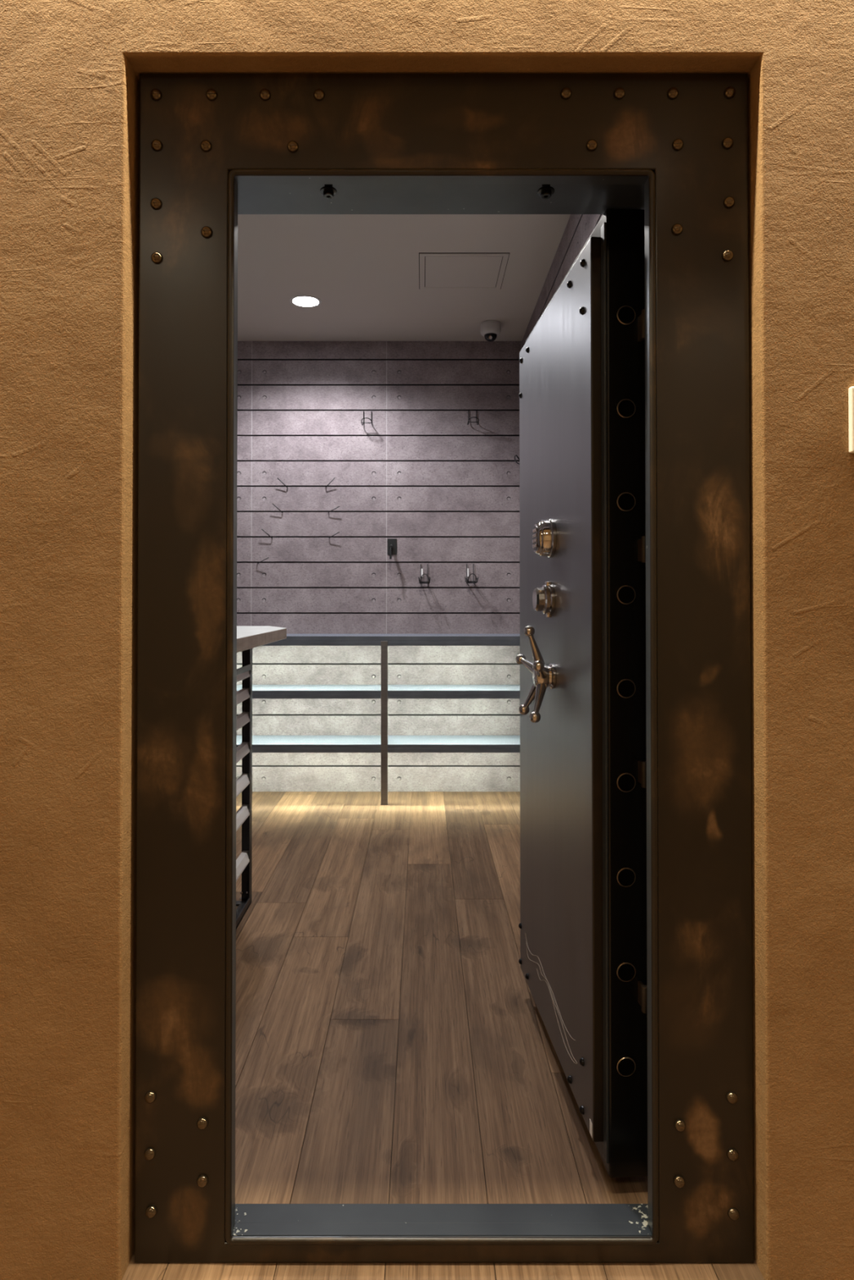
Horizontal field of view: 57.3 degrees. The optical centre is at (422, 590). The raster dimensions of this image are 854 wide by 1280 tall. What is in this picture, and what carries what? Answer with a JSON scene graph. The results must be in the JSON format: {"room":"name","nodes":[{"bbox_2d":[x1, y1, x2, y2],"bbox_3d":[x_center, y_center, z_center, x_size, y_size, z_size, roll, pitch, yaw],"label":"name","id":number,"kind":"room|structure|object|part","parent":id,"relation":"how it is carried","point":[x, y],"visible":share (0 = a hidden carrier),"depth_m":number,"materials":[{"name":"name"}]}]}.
{"room":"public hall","nodes":[
{"label":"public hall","id":0,"kind":"room"},
{"bbox_2d":[235,341,521,791],"bbox_3d":[-0.746,-0.162,5.202,3.008,2.969,0.100,0,-1,0],"label":"wall","id":1,"kind":"structure","parent":0,"point":[428,480],"depth_m":5.15,"materials":[{"name":"grey concrete"}]},
{"bbox_2d":[360,411,373,425],"bbox_3d":[-0.362,-1.132,5.095,0.073,0.103,0.149,0,-1,0],"label":"wire hook","id":2,"kind":"object","parent":1,"relation":"attached to","point":[363,418],"visible":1,"depth_m":5.09,"materials":[{"name":"black metal"}]},
{"bbox_2d":[387,538,396,559],"bbox_3d":[-0.199,-0.271,5.099,0.062,0.139,0.111,0,-1,0],"label":"wall bracket","id":3,"kind":"object","parent":1,"relation":"attached to","point":[392,543],"visible":1,"depth_m":5.15,"materials":[{"name":"black metal"}]},
{"bbox_2d":[417,564,430,586],"bbox_3d":[0.013,-0.099,5.093,0.080,0.150,0.128,0,-1,0],"label":"hook","id":4,"kind":"object","parent":1,"relation":"attached to","point":[420,582],"visible":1,"depth_m":5.12,"materials":[{"name":"black"}]},
{"bbox_2d":[464,563,478,586],"bbox_3d":[0.319,-0.102,5.093,0.086,0.150,0.128,0,-1,0],"label":"hook","id":5,"kind":"object","parent":1,"relation":"attached to","point":[467,581],"visible":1,"depth_m":5.13,"materials":[{"name":"black metal"}]},
{"bbox_2d":[466,410,479,425],"bbox_3d":[0.331,-1.136,5.095,0.073,0.103,0.149,0,-1,0],"label":"wire hook","id":6,"kind":"object","parent":1,"relation":"attached to","point":[468,411],"visible":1,"depth_m":5.12,"materials":[{"name":"black metal"}]},
{"bbox_2d":[237,214,570,341],"bbox_3d":[-0.746,-1.716,3.500,3.008,0.100,3.540,0,-1,0],"label":"ceiling","id":7,"kind":"structure","parent":0,"point":[363,269],"depth_m":4.10,"materials":[{"name":"grey paint"}]},
{"bbox_2d":[289,294,321,306],"bbox_3d":[-0.667,-1.651,4.472,0.178,0.007,0.178,0,-1,0],"label":"recessed light","id":8,"kind":"object","parent":7,"relation":"in","point":[303,300],"visible":1,"depth_m":4.46,"materials":[{"name":"white"}]},
{"bbox_2d":[418,253,509,289],"bbox_3d":[0.207,-1.658,4.078,0.449,0.006,0.452,0,-1,0],"label":"access panel","id":9,"kind":"object","parent":7,"relation":"attached to","point":[437,271],"visible":1,"depth_m":4.06,"materials":[{"name":"grey"}]},
{"bbox_2d":[480,320,501,342],"bbox_3d":[0.422,-1.595,4.841,0.127,0.112,0.127,0,-1,0],"label":"security camera","id":10,"kind":"object","parent":7,"relation":"attached to","point":[490,330],"visible":1,"depth_m":4.80,"materials":[{"name":"grey plastic"}]},
{"bbox_2d":[0,0,853,1279],"bbox_3d":[0.000,-0.294,1.586,5.400,3.150,0.255,0,-1,0],"label":"wall","id":11,"kind":"structure","parent":0,"point":[70,70],"depth_m":1.46,"materials":[{"name":"paint"}]},
{"bbox_2d":[134,73,753,1262],"bbox_3d":[0.041,0.141,1.598,1.177,2.280,0.220,0,-1,0],"label":"door surround","id":12,"kind":"object","parent":11,"relation":"attached to","point":[215,148],"visible":1,"depth_m":1.50,"materials":[{"name":"metal"}]},
{"bbox_2d":[515,208,647,1177],"bbox_3d":[0.357,0.217,2.080,0.192,2.071,0.904,0,-1,-4],"label":"door","id":13,"kind":"structure","parent":12,"relation":"attached to","point":[581,659],"depth_m":1.71,"materials":[{"name":"grey metal"}]},
{"bbox_3d":[0.306,0.024,2.062,0.022,0.061,0.063,0,-1,-4],"label":"dial knob","id":14,"kind":"part","parent":13,"relation":"part of","materials":[{"name":"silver metal"}]},
{"bbox_3d":[0.317,0.225,2.041,0.054,0.066,0.066,0,-1,-4],"label":"spoke handle","id":15,"kind":"part","parent":13,"relation":"part of","materials":[{"name":"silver metal"}]},
{"bbox_3d":[0.352,0.213,2.100,0.026,1.965,0.804,0,-1,-4],"label":"panel","id":16,"kind":"part","parent":13,"relation":"part of","materials":[{"name":"grey metal"}]},
{"bbox_2d":[848,386,853,453],"bbox_3d":[0.853,-0.316,1.451,0.118,0.123,0.018,0,-1,0],"label":"light switch","id":17,"kind":"object","parent":11,"relation":"attached to","point":[851,390],"visible":1,"depth_m":1.45,"materials":[{"name":"white plastic"}]},
{"bbox_2d":[121,791,764,1279],"bbox_3d":[0.033,1.307,1.310,5.576,0.060,7.650,0,-1,0],"label":"floor","id":18,"kind":"structure","parent":0,"point":[394,1046],"depth_m":2.27,"materials":[{"name":"brown wood"}]},
{"bbox_2d":[235,648,252,928],"bbox_3d":[-1.085,0.747,2.712,0.750,1.094,1.141,0,-1,0],"label":"metal rack","id":19,"kind":"object","parent":18,"relation":"on","point":[244,720],"visible":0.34,"depth_m":3.23,"materials":[{"name":"metal"}]},
{"bbox_3d":[-1.085,1.296,3.238,0.739,0.008,0.035,0,-1,0],"label":"rail","id":20,"kind":"part","parent":19,"relation":"part of","materials":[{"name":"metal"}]},
{"bbox_3d":[-0.730,1.094,2.700,0.035,0.034,1.113,0,-1,0],"label":"slanted rail","id":21,"kind":"part","parent":19,"relation":"part of","materials":[{"name":"white metal"}]},
{"bbox_3d":[-0.730,0.903,2.702,0.035,0.034,1.113,0,-1,0],"label":"slanted rail","id":22,"kind":"part","parent":19,"relation":"part of","materials":[{"name":"white metal"}]},
{"bbox_3d":[-0.730,0.773,2.704,0.035,0.034,1.113,0,-1,0],"label":"slanted rail","id":23,"kind":"part","parent":19,"relation":"part of","materials":[{"name":"white metal"}]},
{"bbox_3d":[-0.730,0.643,2.705,0.035,0.034,1.113,0,-1,0],"label":"slanted rail","id":24,"kind":"part","parent":19,"relation":"part of","materials":[{"name":"white metal"}]},
{"bbox_3d":[-0.730,0.518,2.707,0.035,0.034,1.113,0,-1,0],"label":"slanted rail","id":25,"kind":"part","parent":19,"relation":"part of","materials":[{"name":"white metal"}]},
{"bbox_3d":[-0.730,0.419,2.708,0.035,0.034,1.113,0,-1,0],"label":"slanted rail","id":26,"kind":"part","parent":19,"relation":"part of","materials":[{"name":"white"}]},
{"bbox_3d":[-0.730,0.333,2.709,0.035,0.034,1.113,0,-1,0],"label":"slanted rail","id":27,"kind":"part","parent":19,"relation":"part of","materials":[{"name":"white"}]},
{"bbox_3d":[-0.731,1.276,2.697,0.040,0.032,1.124,0,-1,0],"label":"rail","id":28,"kind":"part","parent":19,"relation":"part of","materials":[{"name":"metal"}]},
{"bbox_3d":[-0.713,0.311,2.708,0.004,0.024,1.124,0,-1,0],"label":"rail","id":29,"kind":"part","parent":19,"relation":"part of","materials":[{"name":"metal"}]},
{"bbox_3d":[-0.732,0.753,3.245,0.042,1.094,0.042,0,-1,0],"label":"post","id":30,"kind":"part","parent":19,"relation":"part of","materials":[{"name":"metal"}]},
{"bbox_2d":[236,626,286,652],"bbox_3d":[-1.050,0.177,2.818,0.940,0.045,1.540,0,-1,0],"label":"countertop","id":31,"kind":"structure","parent":19,"relation":"on","point":[247,637],"depth_m":2.90,"materials":[{"name":"stone"}]},
{"bbox_2d":[236,633,519,804],"bbox_3d":[-0.403,0.802,4.971,2.099,1.036,0.335,0,-1,0],"label":"shelf unit","id":32,"kind":"object","parent":18,"relation":"on","point":[384,744],"visible":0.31,"depth_m":4.82,"materials":[{"name":"grey metal"}]},
{"bbox_3d":[-0.234,0.816,4.824,0.044,1.005,0.041,0,-1,0],"label":"post","id":33,"kind":"part","parent":32,"relation":"part of","materials":[{"name":"brown metal"}]},
{"bbox_3d":[-0.403,0.985,4.826,2.095,0.028,0.034,0,-1,0],"label":"rail","id":34,"kind":"part","parent":32,"relation":"part of","materials":[{"name":"blue metal"}]},
{"bbox_3d":[-0.403,0.654,4.830,2.095,0.026,0.034,0,-1,0],"label":"rail","id":35,"kind":"part","parent":32,"relation":"part of","materials":[{"name":"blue metal"}]},
{"bbox_3d":[-0.403,0.329,4.833,2.095,0.026,0.034,0,-1,0],"label":"rail","id":36,"kind":"part","parent":32,"relation":"part of","materials":[{"name":"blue metal"}]},
{"bbox_2d":[521,214,603,348],"bbox_3d":[0.708,-0.182,3.432,0.100,2.969,3.440,0,-1,0],"label":"wall","id":37,"kind":"structure","parent":0,"point":[579,228],"depth_m":3.62,"materials":[{"name":"grey"}]}
]}

